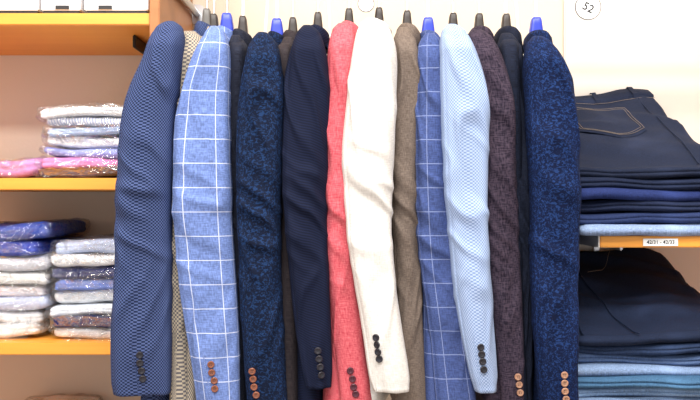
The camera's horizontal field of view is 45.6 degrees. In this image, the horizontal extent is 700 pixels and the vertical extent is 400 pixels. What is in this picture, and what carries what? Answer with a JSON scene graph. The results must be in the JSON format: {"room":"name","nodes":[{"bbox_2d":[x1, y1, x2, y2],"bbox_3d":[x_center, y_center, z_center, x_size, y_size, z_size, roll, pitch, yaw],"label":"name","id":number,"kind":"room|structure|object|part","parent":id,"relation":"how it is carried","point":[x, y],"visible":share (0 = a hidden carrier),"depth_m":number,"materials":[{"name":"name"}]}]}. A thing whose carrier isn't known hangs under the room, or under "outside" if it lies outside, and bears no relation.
{"room":"clothing store","nodes":[
{"label":"clothing store","id":0,"kind":"room"},
{"bbox_2d":[0,0,562,399],"bbox_3d":[0.000,-0.150,2.110,4.800,2.800,0.100,0,0,0],"label":"wall","id":1,"kind":"structure","parent":0,"point":[30,85],"depth_m":2.06,"materials":[{"name":"beige paint"}]},
{"bbox_2d":[563,0,699,291],"bbox_3d":[1.014,-0.195,2.054,0.973,2.710,0.012,0,0,0],"label":"wall","id":2,"kind":"structure","parent":1,"relation":"attached to","point":[653,46],"depth_m":2.05,"materials":[{"name":"white paint"}]},
{"bbox_2d":[575,0,600,19],"bbox_3d":[0.496,-0.422,1.749,0.054,0.096,0.032,0,0,0],"label":"tag","id":3,"kind":"object","parent":2,"relation":"attached to","point":[585,9],"visible":1,"depth_m":1.73,"materials":[{"name":"white plastic"}]},
{"bbox_2d":[579,235,699,250],"bbox_3d":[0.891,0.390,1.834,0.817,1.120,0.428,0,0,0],"label":"shelf","id":4,"kind":"object","parent":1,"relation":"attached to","point":[615,242],"visible":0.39,"depth_m":1.62,"materials":[{"name":"brown wood"}]},
{"bbox_2d":[579,223,699,235],"bbox_3d":[0.594,0.050,1.811,0.314,0.044,0.438,0,0,0],"label":"jeans","id":5,"kind":"object","parent":4,"relation":"on","point":[636,229],"visible":0.38,"depth_m":1.60,"materials":[{"name":"fabric"}]},
{"bbox_2d":[580,211,699,224],"bbox_3d":[0.591,0.013,1.816,0.313,0.071,0.434,0,0,0],"label":"jeans","id":6,"kind":"object","parent":5,"relation":"on","point":[600,217],"visible":0.3,"depth_m":1.61,"materials":[{"name":"fabric"}]},
{"bbox_2d":[580,199,699,212],"bbox_3d":[0.584,-0.022,1.822,0.313,0.095,0.434,0,0,0],"label":"jeans","id":7,"kind":"object","parent":6,"relation":"on","point":[594,205],"visible":0.17,"depth_m":1.61,"materials":[{"name":"fabric"}]},
{"bbox_2d":[581,187,699,201],"bbox_3d":[0.590,-0.063,1.812,0.313,0.135,0.438,0,0,0],"label":"jeans","id":8,"kind":"object","parent":7,"relation":"on","point":[587,193],"visible":0.2,"depth_m":1.60,"materials":[{"name":"fabric"}]},
{"bbox_2d":[580,177,699,190],"bbox_3d":[0.589,-0.102,1.813,0.312,0.168,0.436,0,0,0],"label":"jeans","id":9,"kind":"object","parent":8,"relation":"on","point":[685,183],"visible":0.2,"depth_m":1.61,"materials":[{"name":"fabric"}]},
{"bbox_2d":[575,87,699,177],"bbox_3d":[0.581,-0.159,1.830,0.312,0.235,0.451,0,0,0],"label":"jeans","id":10,"kind":"object","parent":9,"relation":"on","point":[625,133],"visible":0.6,"depth_m":1.74,"materials":[{"name":"fabric"}]},
{"bbox_2d":[579,396,699,399],"bbox_3d":[0.594,0.391,1.826,0.335,0.036,0.439,0,0,0],"label":"jeans","id":11,"kind":"object","parent":4,"relation":"on","point":[615,397],"visible":0.02,"depth_m":1.62,"materials":[{"name":"fabric"}]},
{"bbox_2d":[578,387,699,397],"bbox_3d":[0.589,0.361,1.826,0.332,0.051,0.436,0,0,0],"label":"jeans","id":12,"kind":"object","parent":11,"relation":"on","point":[593,392],"visible":0.16,"depth_m":1.62,"materials":[{"name":"fabric"}]},
{"bbox_2d":[578,375,699,388],"bbox_3d":[0.593,0.331,1.809,0.332,0.070,0.434,0,0,0],"label":"jeans","id":13,"kind":"object","parent":12,"relation":"on","point":[640,381],"visible":0.2,"depth_m":1.60,"materials":[{"name":"fabric"}]},
{"bbox_2d":[578,362,699,375],"bbox_3d":[0.590,0.301,1.826,0.333,0.089,0.438,0,0,0],"label":"jeans","id":14,"kind":"object","parent":13,"relation":"on","point":[584,368],"visible":0.17,"depth_m":1.62,"materials":[{"name":"fabric"}]},
{"bbox_2d":[578,353,699,364],"bbox_3d":[0.596,0.269,1.835,0.333,0.112,0.438,0,0,0],"label":"jeans","id":15,"kind":"object","parent":14,"relation":"on","point":[684,359],"visible":0.18,"depth_m":1.63,"materials":[{"name":"fabric"}]},
{"bbox_2d":[579,342,699,355],"bbox_3d":[0.586,0.237,1.825,0.334,0.134,0.437,0,0,0],"label":"jeans","id":16,"kind":"object","parent":15,"relation":"on","point":[692,347],"visible":0.15,"depth_m":1.61,"materials":[{"name":"fabric"}]},
{"bbox_2d":[578,248,699,345],"bbox_3d":[0.599,0.197,1.811,0.334,0.170,0.437,0,0,0],"label":"jeans","id":17,"kind":"object","parent":16,"relation":"on","point":[628,296],"visible":0.68,"depth_m":1.75,"materials":[{"name":"fabric"}]},
{"bbox_2d":[643,239,677,245],"bbox_3d":[0.603,0.082,1.618,0.068,0.014,0.003,0,0,0],"label":"label","id":18,"kind":"object","parent":4,"relation":"attached to","point":[646,242],"visible":1,"depth_m":1.62,"materials":[{"name":"white paper"}]},
{"bbox_2d":[327,0,331,35],"bbox_3d":[-0.040,-0.370,1.750,0.031,0.210,0.343,0,0,0],"label":"clothes hanger","id":19,"kind":"object","parent":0,"point":[328,1],"depth_m":1.75,"materials":[{"name":"white plastic"}]},
{"bbox_2d":[375,0,383,20],"bbox_3d":[0.061,-0.388,1.750,0.045,0.172,0.343,0,0,0],"label":"clothes hanger","id":20,"kind":"object","parent":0,"point":[378,12],"depth_m":1.74,"materials":[{"name":"grey plastic"}]},
{"bbox_2d":[402,0,411,23],"bbox_3d":[0.120,-0.384,1.750,0.052,0.178,0.343,0,0,0],"label":"clothes hanger","id":21,"kind":"object","parent":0,"point":[407,14],"depth_m":1.74,"materials":[{"name":"grey plastic"}]},
{"bbox_2d":[421,0,434,31],"bbox_3d":[0.164,-0.378,1.750,0.037,0.194,0.343,0,0,0],"label":"clothes hanger","id":22,"kind":"object","parent":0,"point":[428,24],"depth_m":1.74,"materials":[{"name":"blue plastic"}]},
{"bbox_2d":[448,0,457,24],"bbox_3d":[0.216,-0.382,1.750,0.054,0.183,0.343,0,0,0],"label":"clothes hanger","id":23,"kind":"object","parent":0,"point":[453,16],"depth_m":1.74,"materials":[{"name":"grey plastic"}]},
{"bbox_2d":[474,0,483,26],"bbox_3d":[0.271,-0.381,1.750,0.065,0.184,0.343,0,0,0],"label":"clothes hanger","id":24,"kind":"object","parent":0,"point":[479,21],"depth_m":1.74,"materials":[{"name":"grey plastic"}]},
{"bbox_2d":[501,0,510,27],"bbox_3d":[0.328,-0.382,1.750,0.069,0.186,0.343,0,0,0],"label":"clothes hanger","id":25,"kind":"object","parent":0,"point":[506,21],"depth_m":1.74,"materials":[{"name":"grey plastic"}]},
{"bbox_2d":[514,0,523,56],"bbox_3d":[0.355,-0.370,1.750,0.031,0.210,0.343,0,0,0],"label":"clothes hanger","id":26,"kind":"object","parent":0,"point":[515,1],"depth_m":1.75,"materials":[{"name":"white plastic"}]},
{"bbox_2d":[529,0,542,32],"bbox_3d":[0.391,-0.378,1.750,0.078,0.193,0.344,0,0,0],"label":"clothes hanger","id":27,"kind":"object","parent":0,"point":[536,22],"depth_m":1.74,"materials":[{"name":"blue plastic"}]},
{"bbox_3d":[0.000,1.300,0.330,5.000,0.100,3.660,0,0,0],"label":"floor","id":28,"kind":"structure","parent":0,"visible":0},
{"bbox_2d":[0,0,192,354],"bbox_3d":[-0.854,0.250,1.875,0.936,2.000,0.369,0,0,0],"label":"shelf unit","id":29,"kind":"object","parent":28,"relation":"on","point":[20,33],"visible":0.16,"depth_m":1.73,"materials":[{"name":"brown wood"}]},
{"bbox_2d":[0,0,43,12],"bbox_3d":[-0.745,-0.419,1.851,0.202,0.074,0.262,0,0,0],"label":"box","id":30,"kind":"object","parent":29,"relation":"on","point":[6,6],"visible":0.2,"depth_m":1.72,"materials":[{"name":"white cardboard"}]},
{"bbox_2d":[0,159,53,177],"bbox_3d":[-0.756,-0.067,1.888,0.238,0.055,0.320,0,0,0],"label":"shirt","id":31,"kind":"object","parent":29,"relation":"on","point":[28,168],"visible":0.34,"depth_m":1.75,"materials":[{"name":"fabric"}]},
{"bbox_2d":[0,318,54,335],"bbox_3d":[-0.751,0.273,1.887,0.243,0.045,0.323,0,0,0],"label":"shirt","id":32,"kind":"object","parent":29,"relation":"on","point":[6,329],"visible":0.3,"depth_m":1.75,"materials":[{"name":"fabric"}]},
{"bbox_2d":[0,302,63,323],"bbox_3d":[-0.748,0.246,1.893,0.226,0.046,0.320,0,0,0],"label":"shirt","id":33,"kind":"object","parent":32,"relation":"on","point":[38,316],"visible":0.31,"depth_m":1.76,"materials":[{"name":"fabric"}]},
{"bbox_2d":[0,291,60,309],"bbox_3d":[-0.744,0.217,1.885,0.241,0.043,0.320,0,0,0],"label":"shirt","id":34,"kind":"object","parent":33,"relation":"on","point":[6,301],"visible":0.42,"depth_m":1.75,"materials":[{"name":"fabric"}]},
{"bbox_2d":[0,278,69,296],"bbox_3d":[-0.744,0.192,1.886,0.226,0.039,0.322,0,0,0],"label":"shirt","id":35,"kind":"object","parent":34,"relation":"on","point":[43,290],"visible":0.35,"depth_m":1.75,"materials":[{"name":"fabric"}]},
{"bbox_2d":[0,265,65,284],"bbox_3d":[-0.738,0.168,1.881,0.236,0.048,0.318,0,0,0],"label":"shirt","id":36,"kind":"object","parent":35,"relation":"on","point":[6,277],"visible":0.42,"depth_m":1.74,"materials":[{"name":"fabric"}]},
{"bbox_2d":[0,252,58,271],"bbox_3d":[-0.745,0.130,1.872,0.239,0.050,0.317,0,0,-4],"label":"shirt","id":37,"kind":"object","parent":36,"relation":"on","point":[36,262],"visible":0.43,"depth_m":1.74,"materials":[{"name":"fabric"}]},
{"bbox_2d":[0,237,83,255],"bbox_3d":[-0.753,0.098,1.875,0.246,0.049,0.322,0,0,0],"label":"shirt","id":38,"kind":"object","parent":37,"relation":"on","point":[42,245],"visible":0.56,"depth_m":1.74,"materials":[{"name":"fabric"}]},
{"bbox_2d":[0,220,85,240],"bbox_3d":[-0.740,0.067,1.884,0.231,0.052,0.319,0,0,0],"label":"shirt","id":39,"kind":"object","parent":38,"relation":"on","point":[28,230],"visible":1,"depth_m":1.75,"materials":[{"name":"fabric"}]},
{"bbox_2d":[41,0,86,12],"bbox_3d":[-0.598,-0.419,1.850,0.080,0.074,0.264,0,0,0],"label":"box","id":40,"kind":"object","parent":29,"relation":"on","point":[48,6],"visible":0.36,"depth_m":1.72,"materials":[{"name":"white cardboard"}]},
{"bbox_2d":[41,166,116,177],"bbox_3d":[-0.551,-0.059,1.875,0.207,0.038,0.318,0,0,4],"label":"shirt","id":41,"kind":"object","parent":29,"relation":"on","point":[106,172],"visible":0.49,"depth_m":1.74,"materials":[{"name":"fabric"}]},
{"bbox_2d":[41,157,117,169],"bbox_3d":[-0.551,-0.075,1.877,0.226,0.037,0.321,0,0,0],"label":"shirt","id":42,"kind":"object","parent":41,"relation":"on","point":[54,163],"visible":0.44,"depth_m":1.74,"materials":[{"name":"fabric"}]},
{"bbox_2d":[42,147,117,158],"bbox_3d":[-0.550,-0.101,1.885,0.222,0.037,0.326,0,0,0],"label":"shirt","id":43,"kind":"object","parent":42,"relation":"on","point":[56,152],"visible":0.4,"depth_m":1.75,"materials":[{"name":"fabric"}]},
{"bbox_2d":[46,135,118,149],"bbox_3d":[-0.550,-0.124,1.891,0.204,0.044,0.318,0,0,0],"label":"shirt","id":44,"kind":"object","parent":43,"relation":"on","point":[67,142],"visible":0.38,"depth_m":1.75,"materials":[{"name":"fabric"}]},
{"bbox_2d":[46,127,119,136],"bbox_3d":[-0.545,-0.146,1.881,0.229,0.038,0.324,0,0,0],"label":"shirt","id":45,"kind":"object","parent":44,"relation":"on","point":[78,131],"visible":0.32,"depth_m":1.74,"materials":[{"name":"fabric"}]},
{"bbox_2d":[48,117,120,127],"bbox_3d":[-0.538,-0.163,1.881,0.211,0.034,0.317,0,0,4],"label":"shirt","id":46,"kind":"object","parent":45,"relation":"on","point":[84,121],"visible":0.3,"depth_m":1.75,"materials":[{"name":"fabric"}]},
{"bbox_2d":[40,106,122,119],"bbox_3d":[-0.553,-0.181,1.875,0.227,0.042,0.324,0,0,0],"label":"shirt","id":47,"kind":"object","parent":46,"relation":"on","point":[102,111],"visible":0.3,"depth_m":1.74,"materials":[{"name":"fabric"}]},
{"bbox_2d":[55,327,109,337],"bbox_3d":[-0.531,0.278,1.880,0.209,0.038,0.319,0,0,0],"label":"shirt","id":48,"kind":"object","parent":29,"relation":"on","point":[86,332],"visible":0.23,"depth_m":1.74,"materials":[{"name":"fabric"}]},
{"bbox_2d":[52,315,110,328],"bbox_3d":[-0.537,0.258,1.871,0.206,0.047,0.321,0,0,0],"label":"shirt","id":49,"kind":"object","parent":48,"relation":"on","point":[101,321],"visible":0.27,"depth_m":1.74,"materials":[{"name":"fabric"}]},
{"bbox_2d":[49,301,112,316],"bbox_3d":[-0.541,0.232,1.876,0.206,0.041,0.318,0,0,0],"label":"shirt","id":50,"kind":"object","parent":49,"relation":"on","point":[104,307],"visible":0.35,"depth_m":1.74,"materials":[{"name":"fabric"}]},
{"bbox_2d":[56,290,112,302],"bbox_3d":[-0.532,0.201,1.893,0.228,0.045,0.321,0,0,0],"label":"shirt","id":51,"kind":"object","parent":50,"relation":"on","point":[67,296],"visible":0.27,"depth_m":1.75,"materials":[{"name":"fabric"}]},
{"bbox_2d":[55,277,112,290],"bbox_3d":[-0.541,0.177,1.881,0.198,0.040,0.316,0,0,-3],"label":"shirt","id":52,"kind":"object","parent":51,"relation":"on","point":[100,283],"visible":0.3,"depth_m":1.74,"materials":[{"name":"fabric"}]},
{"bbox_2d":[51,265,113,278],"bbox_3d":[-0.538,0.153,1.884,0.209,0.045,0.324,0,0,0],"label":"shirt","id":53,"kind":"object","parent":52,"relation":"on","point":[65,272],"visible":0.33,"depth_m":1.75,"materials":[{"name":"fabric"}]},
{"bbox_2d":[50,253,114,266],"bbox_3d":[-0.525,0.124,1.874,0.230,0.043,0.323,0,0,0],"label":"shirt","id":54,"kind":"object","parent":53,"relation":"on","point":[77,259],"visible":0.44,"depth_m":1.74,"materials":[{"name":"fabric"}]},
{"bbox_2d":[55,235,114,253],"bbox_3d":[-0.527,0.098,1.883,0.206,0.044,0.319,0,0,0],"label":"shirt","id":55,"kind":"object","parent":54,"relation":"on","point":[101,244],"visible":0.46,"depth_m":1.74,"materials":[{"name":"fabric"}]},
{"bbox_2d":[84,0,149,12],"bbox_3d":[-0.483,-0.419,1.850,0.132,0.074,0.264,0,0,0],"label":"box","id":56,"kind":"object","parent":29,"relation":"on","point":[91,6],"visible":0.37,"depth_m":1.72,"materials":[{"name":"white cardboard"}]},
{"bbox_2d":[181,0,203,23],"bbox_3d":[0.287,-0.455,1.892,1.375,0.048,0.308,0,0,0],"label":"clothes rack","id":57,"kind":"object","parent":29,"relation":"attached to","point":[196,10],"visible":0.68,"depth_m":2.02,"materials":[{"name":"silver metal"}]},
{"bbox_2d":[110,21,210,399],"bbox_3d":[-0.328,0.021,1.751,0.130,0.777,0.532,0,0,12],"label":"blazer","id":58,"kind":"object","parent":57,"relation":"hanging from","point":[141,315],"visible":0.46,"depth_m":1.51,"materials":[{"name":"blue fabric"}]},
{"bbox_2d":[131,343,138,394],"bbox_3d":[-0.389,0.306,1.508,0.017,0.096,0.005,0,0,-33],"label":"vent","id":59,"kind":"object","parent":58,"relation":"attached to","point":[134,346],"depth_m":1.51,"materials":[{"name":"blue fabric"}]},
{"bbox_2d":[169,26,208,399],"bbox_3d":[-0.285,0.027,1.750,0.088,0.767,0.434,0,0,8],"label":"blazer","id":60,"kind":"object","parent":57,"relation":"hanging from","point":[182,381],"visible":0.09,"depth_m":1.55,"materials":[{"name":"beige fabric"}]},
{"bbox_3d":[-0.375,-0.455,1.898,0.016,0.015,0.296,0,0,0],"label":"arm","id":61,"kind":"part","parent":57,"relation":"part of","materials":[{"name":"silver metal"}]},
{"bbox_2d":[171,25,239,399],"bbox_3d":[-0.271,0.026,1.751,0.127,0.768,0.514,0,0,-2],"label":"blazer","id":62,"kind":"object","parent":57,"relation":"hanging from","point":[202,185],"visible":0.76,"depth_m":1.51,"materials":[{"name":"blue fabric"}]},
{"bbox_2d":[202,352,210,399],"bbox_3d":[-0.257,0.328,1.506,0.019,0.107,0.004,0,0,-19],"label":"vent","id":63,"kind":"object","parent":62,"relation":"attached to","point":[206,356],"depth_m":1.51,"materials":[{"name":"blue fabric"}]},
{"bbox_2d":[202,0,210,24],"bbox_3d":[-0.300,-0.386,1.750,0.088,0.174,0.344,0,0,0],"label":"clothes hanger","id":64,"kind":"object","parent":57,"relation":"hanging from","point":[206,11],"depth_m":1.74,"materials":[{"name":"grey plastic"}]},
{"bbox_2d":[210,0,218,25],"bbox_3d":[-0.286,-0.381,1.750,0.063,0.185,0.343,0,0,0],"label":"clothes hanger","id":65,"kind":"object","parent":57,"relation":"hanging from","point":[213,17],"depth_m":1.74,"materials":[{"name":"grey plastic"}]},
{"bbox_2d":[220,0,233,30],"bbox_3d":[-0.258,-0.382,1.750,0.029,0.183,0.342,0,0,0],"label":"clothes hanger","id":66,"kind":"object","parent":57,"relation":"hanging from","point":[226,18],"depth_m":1.74,"materials":[{"name":"blue plastic"}]},
{"bbox_2d":[229,28,251,399],"bbox_3d":[-0.223,0.030,1.750,0.079,0.761,0.415,0,0,0],"label":"blazer","id":67,"kind":"object","parent":57,"relation":"hanging from","point":[239,41],"visible":0.12,"depth_m":1.55,"materials":[{"name":"grey fabric"}]},
{"bbox_2d":[238,0,247,32],"bbox_3d":[-0.225,-0.379,1.750,0.027,0.191,0.343,0,0,0],"label":"clothes hanger","id":68,"kind":"object","parent":57,"relation":"hanging from","point":[242,25],"depth_m":1.74,"materials":[{"name":"grey plastic"}]},
{"bbox_2d":[236,31,286,399],"bbox_3d":[-0.151,0.032,1.750,0.098,0.756,0.506,0,0,3],"label":"blazer","id":69,"kind":"object","parent":57,"relation":"hanging from","point":[260,111],"visible":0.69,"depth_m":1.51,"materials":[{"name":"blue fabric"}]},
{"bbox_2d":[244,359,250,399],"bbox_3d":[-0.187,0.334,1.518,0.023,0.094,0.008,0,0,34],"label":"vent","id":70,"kind":"object","parent":69,"relation":"attached to","point":[247,362],"depth_m":1.51,"materials":[{"name":"blue fabric"}]},
{"bbox_2d":[264,0,268,31],"bbox_3d":[-0.181,-0.370,1.750,0.031,0.210,0.343,0,0,0],"label":"clothes hanger","id":71,"kind":"object","parent":57,"relation":"hanging from","point":[267,1],"depth_m":1.75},
{"bbox_2d":[270,0,283,34],"bbox_3d":[-0.153,-0.377,1.750,0.032,0.196,0.343,0,0,0],"label":"clothes hanger","id":72,"kind":"object","parent":57,"relation":"hanging from","point":[276,25],"depth_m":1.74,"materials":[{"name":"blue plastic"}]},
{"bbox_2d":[278,30,297,399],"bbox_3d":[-0.119,0.030,1.750,0.079,0.759,0.417,0,0,0],"label":"blazer","id":73,"kind":"object","parent":57,"relation":"hanging from","point":[285,46],"visible":0.11,"depth_m":1.55,"materials":[{"name":"brown fabric"}]},
{"bbox_2d":[288,0,297,32],"bbox_3d":[-0.120,-0.377,1.750,0.021,0.192,0.342,0,0,0],"label":"clothes hanger","id":74,"kind":"object","parent":57,"relation":"hanging from","point":[292,21],"depth_m":1.74,"materials":[{"name":"grey plastic"}]},
{"bbox_2d":[281,24,331,399],"bbox_3d":[-0.067,0.013,1.751,0.097,0.744,0.509,0,0,4],"label":"blazer","id":75,"kind":"object","parent":57,"relation":"hanging from","point":[304,151],"visible":0.8,"depth_m":1.51,"materials":[{"name":"blue fabric"}]},
{"bbox_2d":[310,338,316,387],"bbox_3d":[-0.066,0.296,1.511,0.014,0.090,0.005,0,0,13],"label":"vent","id":76,"kind":"object","parent":75,"relation":"attached to","point":[313,341],"depth_m":1.51,"materials":[{"name":"blue fabric"}]},
{"bbox_2d":[313,0,322,26],"bbox_3d":[-0.067,-0.383,1.750,0.035,0.182,0.343,0,0,0],"label":"clothes hanger","id":77,"kind":"object","parent":57,"relation":"hanging from","point":[317,16],"depth_m":1.74,"materials":[{"name":"grey plastic"}]},
{"bbox_2d":[323,20,371,399],"bbox_3d":[0.006,0.011,1.749,0.107,0.757,0.476,0,0,4],"label":"blazer","id":78,"kind":"object","parent":57,"relation":"hanging from","point":[350,376],"visible":0.51,"depth_m":1.53,"materials":[{"name":"fabric"}]},
{"bbox_2d":[340,358,351,399],"bbox_3d":[-0.004,0.339,1.533,0.026,0.095,0.004,0,0,0],"label":"vent","id":79,"kind":"object","parent":78,"relation":"attached to","point":[345,363],"depth_m":1.53,"materials":[{"name":"fabric"}]},
{"bbox_2d":[344,0,353,22],"bbox_3d":[-0.002,-0.387,1.750,0.038,0.174,0.343,0,0,0],"label":"clothes hanger","id":80,"kind":"object","parent":57,"relation":"hanging from","point":[348,13],"depth_m":1.74,"materials":[{"name":"grey plastic"}]},
{"bbox_2d":[358,0,373,11],"bbox_3d":[0.033,-0.429,1.742,0.034,0.083,0.047,0,0,0],"label":"tag","id":81,"kind":"object","parent":57,"relation":"hanging from","point":[363,5],"visible":1,"depth_m":1.72,"materials":[{"name":"white plastic"}]},
{"bbox_2d":[342,18,409,399],"bbox_3d":[0.067,0.008,1.750,0.125,0.755,0.540,0,0,5],"label":"blazer","id":82,"kind":"object","parent":57,"relation":"hanging from","point":[368,142],"visible":0.84,"depth_m":1.50,"materials":[{"name":"fabric"}]},
{"bbox_2d":[368,325,377,390],"bbox_3d":[0.041,0.285,1.500,0.019,0.120,0.004,0,0,-16],"label":"vent","id":83,"kind":"object","parent":82,"relation":"attached to","point":[372,329],"depth_m":1.50,"materials":[{"name":"fabric"}]},
{"bbox_2d":[390,23,425,399],"bbox_3d":[0.127,0.018,1.750,0.077,0.764,0.452,0,0,6],"label":"blazer","id":84,"kind":"object","parent":57,"relation":"hanging from","point":[407,37],"visible":0.6,"depth_m":1.54,"materials":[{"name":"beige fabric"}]},
{"bbox_2d":[415,30,475,399],"bbox_3d":[0.190,0.031,1.748,0.120,0.759,0.471,0,0,4],"label":"blazer","id":85,"kind":"object","parent":57,"relation":"hanging from","point":[447,377],"visible":0.77,"depth_m":1.53,"materials":[{"name":"blue fabric"}]},
{"bbox_2d":[439,24,497,392],"bbox_3d":[0.230,0.013,1.751,0.129,0.744,0.545,0,0,7],"label":"blazer","id":86,"kind":"object","parent":57,"relation":"hanging from","point":[465,105],"visible":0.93,"depth_m":1.49,"materials":[{"name":"blue fabric"}]},
{"bbox_2d":[473,335,480,391],"bbox_3d":[0.228,0.293,1.491,0.017,0.104,0.004,0,0,-23],"label":"vent","id":87,"kind":"object","parent":86,"relation":"attached to","point":[476,338],"depth_m":1.49,"materials":[{"name":"blue fabric"}]},
{"bbox_2d":[468,26,524,399],"bbox_3d":[0.298,0.026,1.753,0.112,0.768,0.469,0,0,8],"label":"blazer","id":88,"kind":"object","parent":57,"relation":"hanging from","point":[503,223],"visible":0.58,"depth_m":1.53,"materials":[{"name":"purple"}]},
{"bbox_2d":[510,365,514,399],"bbox_3d":[0.302,0.346,1.538,0.013,0.084,0.005,0,0,-17],"label":"vent","id":89,"kind":"object","parent":88,"relation":"attached to","point":[512,367],"depth_m":1.54,"materials":[{"name":"fabric"}]},
{"bbox_2d":[494,26,532,399],"bbox_3d":[0.337,0.027,1.751,0.076,0.767,0.424,0,0,9],"label":"blazer","id":90,"kind":"object","parent":57,"relation":"hanging from","point":[508,39],"visible":0.34,"depth_m":1.57,"materials":[{"name":"black fabric"}]},
{"bbox_2d":[522,30,581,399],"bbox_3d":[0.412,0.030,1.750,0.105,0.759,0.522,0,0,10],"label":"blazer","id":91,"kind":"object","parent":57,"relation":"hanging from","point":[552,134],"visible":0.91,"depth_m":1.51,"materials":[{"name":"blue fabric"}]},
{"bbox_2d":[557,363,559,399],"bbox_3d":[0.379,0.338,1.511,0.011,0.086,0.003,0,0,-39],"label":"vent","id":92,"kind":"object","parent":91,"relation":"attached to","point":[558,364],"depth_m":1.51,"materials":[{"name":"blue fabric"}]},
{"bbox_3d":[-0.701,0.613,1.884,0.214,0.041,0.323,0,0,0],"label":"shirt","id":93,"kind":"object","parent":29,"relation":"on","visible":0},
{"bbox_3d":[-0.691,0.587,1.885,0.198,0.043,0.320,0,0,0],"label":"shirt","id":94,"kind":"object","parent":93,"relation":"on","visible":0},
{"bbox_3d":[-0.696,0.562,1.878,0.205,0.036,0.320,0,0,0],"label":"shirt","id":95,"kind":"object","parent":94,"relation":"on","visible":0},
{"bbox_3d":[-0.691,0.539,1.878,0.192,0.039,0.316,0,0,0],"label":"shirt","id":96,"kind":"object","parent":95,"relation":"on","visible":0},
{"bbox_3d":[-0.686,0.512,1.884,0.201,0.040,0.324,0,0,0],"label":"shirt","id":97,"kind":"object","parent":96,"relation":"on","visible":0},
{"bbox_2d":[31,396,98,399],"bbox_3d":[-0.697,0.490,1.885,0.199,0.045,0.321,0,0,0],"label":"shirt","id":98,"kind":"object","parent":97,"relation":"on","point":[85,397],"visible":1,"depth_m":2.00,"materials":[{"name":"fabric"}]}
]}

